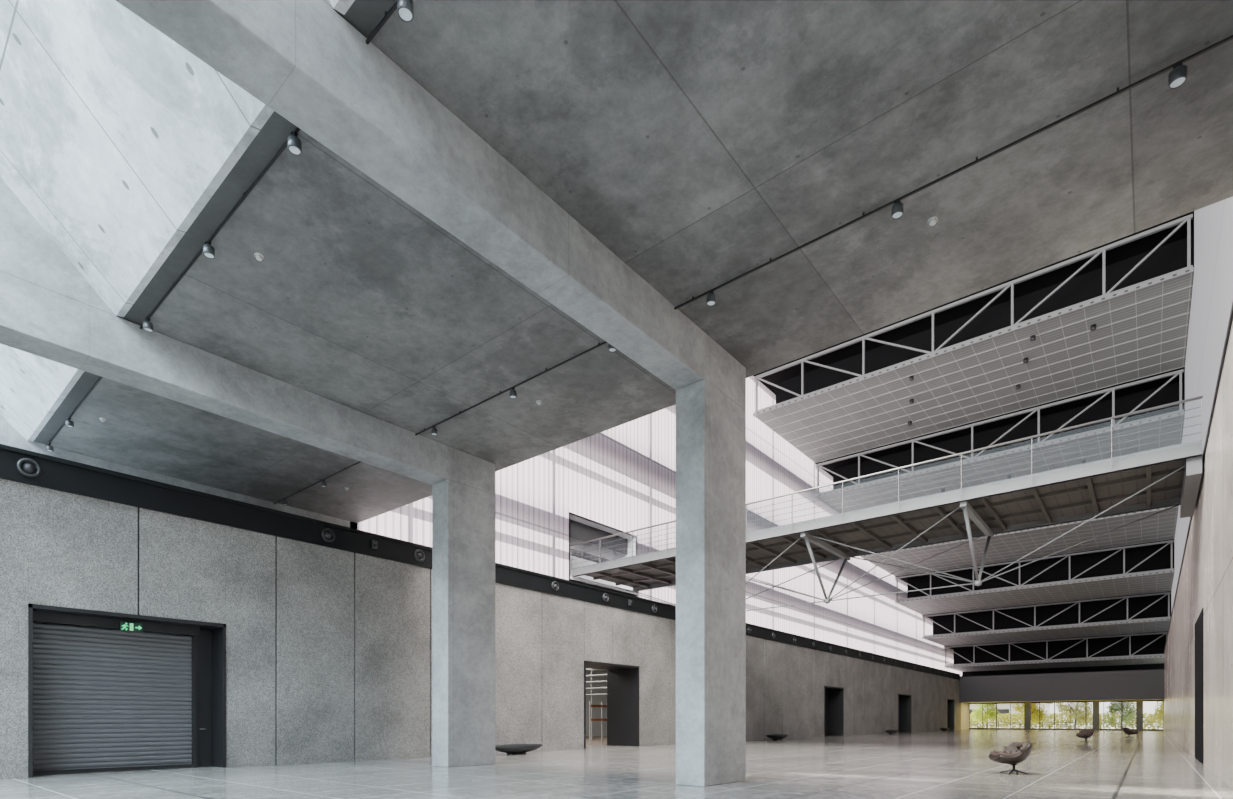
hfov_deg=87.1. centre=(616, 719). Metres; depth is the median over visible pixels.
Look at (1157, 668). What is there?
ceiling
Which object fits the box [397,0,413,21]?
track spotlight
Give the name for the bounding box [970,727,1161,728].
ground
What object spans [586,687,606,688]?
shelf
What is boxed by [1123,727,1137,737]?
lounge chair
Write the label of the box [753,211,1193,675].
roof
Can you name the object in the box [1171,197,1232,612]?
wall
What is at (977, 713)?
tree
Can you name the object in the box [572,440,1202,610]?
footbridge
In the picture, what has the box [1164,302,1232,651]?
trim
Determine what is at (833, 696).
door
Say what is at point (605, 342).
track
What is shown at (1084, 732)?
cushion
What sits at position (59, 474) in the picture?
trim
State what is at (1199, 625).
door
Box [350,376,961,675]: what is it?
wall
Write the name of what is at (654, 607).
air nozzle
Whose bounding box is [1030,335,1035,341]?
recessed light
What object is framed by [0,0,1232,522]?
ceiling
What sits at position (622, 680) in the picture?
door frame
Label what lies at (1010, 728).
window
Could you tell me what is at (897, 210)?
track spotlight
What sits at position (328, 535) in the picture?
air nozzle
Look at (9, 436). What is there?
trim
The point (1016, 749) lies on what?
cushion
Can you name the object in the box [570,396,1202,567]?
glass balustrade
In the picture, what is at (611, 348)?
track spotlight
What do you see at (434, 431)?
track spotlight
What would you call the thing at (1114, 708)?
tree
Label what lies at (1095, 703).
column
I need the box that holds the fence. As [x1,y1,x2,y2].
[977,722,1162,728]
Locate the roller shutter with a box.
[33,611,199,774]
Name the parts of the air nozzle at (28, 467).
plate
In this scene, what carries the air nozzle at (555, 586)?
attached to the wall at (329, 650)
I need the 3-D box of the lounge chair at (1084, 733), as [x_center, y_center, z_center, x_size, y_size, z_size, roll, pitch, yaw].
[27.271,0.916,37.707,0.868,0.768,0.824,0,0,-21]
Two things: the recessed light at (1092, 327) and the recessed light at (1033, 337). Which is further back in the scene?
the recessed light at (1033, 337)
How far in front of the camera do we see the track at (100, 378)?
15.50 m
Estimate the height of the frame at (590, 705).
2.300 m
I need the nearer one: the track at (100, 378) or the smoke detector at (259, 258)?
the smoke detector at (259, 258)
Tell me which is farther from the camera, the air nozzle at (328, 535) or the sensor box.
the sensor box
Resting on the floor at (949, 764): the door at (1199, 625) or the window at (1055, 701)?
the window at (1055, 701)
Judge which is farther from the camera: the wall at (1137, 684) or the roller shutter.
the wall at (1137, 684)
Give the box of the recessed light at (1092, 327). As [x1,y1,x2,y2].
[1090,324,1095,330]
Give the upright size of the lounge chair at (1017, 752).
0.768 m
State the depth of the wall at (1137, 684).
78.36 m
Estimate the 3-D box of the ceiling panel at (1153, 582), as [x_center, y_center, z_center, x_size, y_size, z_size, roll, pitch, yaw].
[46.647,-14.045,73.685,25.180,0.210,11.940,0,0,39]
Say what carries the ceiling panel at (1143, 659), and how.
attached to the roof
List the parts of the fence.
rail, rail, rail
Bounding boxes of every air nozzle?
[17,458,41,476]
[321,528,334,541]
[414,549,424,561]
[551,581,558,590]
[603,593,608,601]
[652,604,656,612]
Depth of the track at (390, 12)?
6.97 m
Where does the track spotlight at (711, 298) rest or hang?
attached to the track at (1229, 38)
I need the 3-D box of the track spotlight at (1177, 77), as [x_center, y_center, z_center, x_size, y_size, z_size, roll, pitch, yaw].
[6.418,-7.384,7.410,0.164,0.206,0.164,0,0,39]
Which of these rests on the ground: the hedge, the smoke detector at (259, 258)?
the hedge
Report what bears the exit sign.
hanging from the door frame at (218, 630)
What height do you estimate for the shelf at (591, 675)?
0.040 m
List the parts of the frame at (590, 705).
rail, rail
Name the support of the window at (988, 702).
on the floor at (949, 764)
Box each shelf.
[586,674,606,676]
[586,680,606,682]
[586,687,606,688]
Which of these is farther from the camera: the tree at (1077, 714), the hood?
the tree at (1077, 714)
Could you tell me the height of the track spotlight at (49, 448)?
0.206 m
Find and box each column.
[1024,702,1030,729]
[1093,701,1098,730]
[1136,700,1142,730]
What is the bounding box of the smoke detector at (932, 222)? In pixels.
[928,216,937,225]
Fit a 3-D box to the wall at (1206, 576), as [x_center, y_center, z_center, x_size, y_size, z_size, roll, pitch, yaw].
[27.193,-3.130,30.719,0.500,8.860,110.000,0,0,39]
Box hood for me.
[33,611,199,635]
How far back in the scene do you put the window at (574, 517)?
37.12 m
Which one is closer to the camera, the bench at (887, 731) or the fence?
the bench at (887, 731)
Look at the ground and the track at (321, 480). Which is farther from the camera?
the ground
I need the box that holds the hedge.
[970,712,1162,728]
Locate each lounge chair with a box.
[988,742,1032,774]
[1076,729,1094,741]
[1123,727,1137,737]
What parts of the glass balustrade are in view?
post, post, post, post, post, post, post, post, post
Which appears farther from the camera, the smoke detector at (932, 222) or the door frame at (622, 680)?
the door frame at (622, 680)
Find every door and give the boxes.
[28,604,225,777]
[197,630,211,766]
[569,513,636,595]
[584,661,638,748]
[824,686,843,736]
[898,694,911,732]
[947,699,953,729]
[1195,608,1203,763]
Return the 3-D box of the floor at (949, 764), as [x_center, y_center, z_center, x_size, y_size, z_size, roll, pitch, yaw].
[21.459,1.450,41.923,23.400,0.300,120.000,0,0,39]
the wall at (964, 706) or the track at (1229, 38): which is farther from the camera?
the wall at (964, 706)
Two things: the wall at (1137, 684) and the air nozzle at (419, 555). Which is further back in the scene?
the wall at (1137, 684)
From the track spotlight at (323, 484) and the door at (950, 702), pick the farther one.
the door at (950, 702)
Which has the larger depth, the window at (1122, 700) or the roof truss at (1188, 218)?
the window at (1122, 700)
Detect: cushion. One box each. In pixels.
[990,742,1027,756]
[1077,729,1092,735]
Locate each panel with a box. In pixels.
[570,519,627,562]
[753,267,1193,462]
[815,412,1183,513]
[861,506,1177,575]
[895,570,1173,614]
[922,618,1169,645]
[944,655,1163,671]
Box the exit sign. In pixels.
[120,618,142,632]
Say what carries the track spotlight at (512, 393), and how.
attached to the track at (605, 342)
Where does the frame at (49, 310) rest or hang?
on the floor at (949, 764)
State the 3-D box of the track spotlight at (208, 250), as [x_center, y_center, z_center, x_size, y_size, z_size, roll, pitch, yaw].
[-6.394,-7.384,10.167,0.164,0.206,0.164,0,0,39]
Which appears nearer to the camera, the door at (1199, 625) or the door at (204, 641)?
the door at (204, 641)
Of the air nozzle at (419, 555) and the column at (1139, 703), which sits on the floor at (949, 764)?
the column at (1139, 703)
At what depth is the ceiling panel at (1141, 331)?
43.83 m
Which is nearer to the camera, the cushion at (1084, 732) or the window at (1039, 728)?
the cushion at (1084, 732)
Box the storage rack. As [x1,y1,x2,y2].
[586,669,606,739]
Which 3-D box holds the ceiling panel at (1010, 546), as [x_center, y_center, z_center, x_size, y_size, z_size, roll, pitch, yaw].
[39.079,-17.145,64.501,25.180,0.210,11.940,0,0,39]
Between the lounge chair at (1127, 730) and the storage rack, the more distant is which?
the lounge chair at (1127, 730)
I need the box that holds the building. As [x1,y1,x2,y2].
[970,703,1052,727]
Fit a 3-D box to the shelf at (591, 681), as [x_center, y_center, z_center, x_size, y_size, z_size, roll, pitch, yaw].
[-0.619,-2.400,40.290,3.400,0.040,1.000,0,0,39]
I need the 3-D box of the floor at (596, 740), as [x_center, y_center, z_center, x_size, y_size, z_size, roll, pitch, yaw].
[-4.361,1.399,38.580,12.200,0.201,26.000,0,0,39]
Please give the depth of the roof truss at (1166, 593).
77.35 m
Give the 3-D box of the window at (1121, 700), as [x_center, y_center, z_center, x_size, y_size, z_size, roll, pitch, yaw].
[60.732,-0.550,80.776,3.600,3.700,0.320,0,0,39]
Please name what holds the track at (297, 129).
attached to the ceiling at (703, 143)
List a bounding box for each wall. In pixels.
[0,478,960,778]
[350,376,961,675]
[586,668,606,736]
[959,668,1163,701]
[961,702,968,729]
[1164,321,1232,788]
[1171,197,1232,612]
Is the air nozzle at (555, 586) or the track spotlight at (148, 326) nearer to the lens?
the track spotlight at (148, 326)
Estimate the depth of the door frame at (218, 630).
17.25 m
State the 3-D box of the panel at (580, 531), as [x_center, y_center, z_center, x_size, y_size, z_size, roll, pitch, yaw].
[21.726,-15.600,64.301,0.150,21.800,113.120,0,0,39]
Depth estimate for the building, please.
114.34 m
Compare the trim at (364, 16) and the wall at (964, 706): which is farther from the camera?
the wall at (964, 706)
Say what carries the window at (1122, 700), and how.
on the floor at (949, 764)
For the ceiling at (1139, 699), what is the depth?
79.75 m
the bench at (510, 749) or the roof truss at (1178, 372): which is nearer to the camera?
the bench at (510, 749)
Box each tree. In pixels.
[970,704,998,727]
[1012,703,1047,724]
[1056,702,1091,727]
[1105,702,1135,728]
[1151,701,1162,723]
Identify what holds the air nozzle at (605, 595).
attached to the wall at (329, 650)
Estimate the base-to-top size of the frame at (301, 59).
13.060 m
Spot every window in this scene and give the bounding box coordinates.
[969,702,995,729]
[996,702,1023,729]
[1031,701,1054,729]
[1054,701,1085,729]
[1086,700,1121,730]
[1122,700,1163,730]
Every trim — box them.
[0,414,357,528]
[0,444,959,679]
[33,0,396,444]
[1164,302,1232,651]
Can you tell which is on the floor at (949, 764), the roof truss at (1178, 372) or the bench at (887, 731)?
the bench at (887, 731)
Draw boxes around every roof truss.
[755,214,1192,412]
[817,369,1183,494]
[896,540,1173,600]
[923,592,1170,636]
[945,632,1167,665]
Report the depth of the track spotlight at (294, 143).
8.26 m
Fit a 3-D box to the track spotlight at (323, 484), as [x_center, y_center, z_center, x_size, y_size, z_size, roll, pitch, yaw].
[-9.125,-7.384,20.218,0.164,0.206,0.164,0,0,39]
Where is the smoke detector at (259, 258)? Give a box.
[254,253,263,260]
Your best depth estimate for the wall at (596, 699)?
51.54 m
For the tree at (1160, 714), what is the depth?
86.19 m
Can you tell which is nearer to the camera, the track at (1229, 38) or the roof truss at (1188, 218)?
the track at (1229, 38)
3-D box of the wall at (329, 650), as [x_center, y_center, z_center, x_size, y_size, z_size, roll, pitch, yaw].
[10.867,-2.020,44.165,0.400,6.640,109.952,0,0,39]
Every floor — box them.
[0,729,1232,798]
[586,736,606,745]
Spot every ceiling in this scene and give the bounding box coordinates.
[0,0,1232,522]
[963,668,1163,676]
[966,699,1163,702]
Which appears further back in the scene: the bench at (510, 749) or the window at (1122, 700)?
the window at (1122, 700)
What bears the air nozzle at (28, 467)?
attached to the wall at (329, 650)
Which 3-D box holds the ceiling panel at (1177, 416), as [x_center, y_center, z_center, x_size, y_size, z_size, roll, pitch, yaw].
[31.512,-20.245,55.317,25.180,0.210,11.940,0,0,39]
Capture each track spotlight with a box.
[46,443,53,451]
[65,418,73,427]
[143,318,153,332]
[203,241,214,258]
[288,132,301,155]
[321,480,326,486]
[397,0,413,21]
[431,426,437,435]
[509,387,516,398]
[608,343,616,351]
[706,291,715,305]
[891,199,903,218]
[1168,62,1186,88]
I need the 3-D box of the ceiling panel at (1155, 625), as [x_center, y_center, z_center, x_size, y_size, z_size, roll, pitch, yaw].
[54.215,-10.945,82.868,25.180,0.210,11.940,0,0,39]
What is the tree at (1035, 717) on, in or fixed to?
on the ground
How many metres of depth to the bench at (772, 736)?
41.31 m
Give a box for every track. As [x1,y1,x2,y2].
[45,377,102,447]
[140,127,299,328]
[273,461,360,503]
[366,1,396,43]
[415,341,606,434]
[674,35,1232,309]
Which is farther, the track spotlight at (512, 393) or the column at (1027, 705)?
the column at (1027, 705)
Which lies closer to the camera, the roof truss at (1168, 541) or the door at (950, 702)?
the roof truss at (1168, 541)
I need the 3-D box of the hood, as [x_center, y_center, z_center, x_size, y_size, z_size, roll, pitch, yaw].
[-12.661,-2.415,16.478,0.500,0.230,3.490,0,0,39]
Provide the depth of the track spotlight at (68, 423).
16.05 m
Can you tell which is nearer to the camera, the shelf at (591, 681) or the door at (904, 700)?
the shelf at (591, 681)
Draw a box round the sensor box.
[370,540,376,549]
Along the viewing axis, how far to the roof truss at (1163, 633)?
86.80 m
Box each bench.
[495,744,542,754]
[766,734,787,739]
[885,730,897,733]
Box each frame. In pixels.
[0,177,494,766]
[116,0,745,786]
[589,701,606,743]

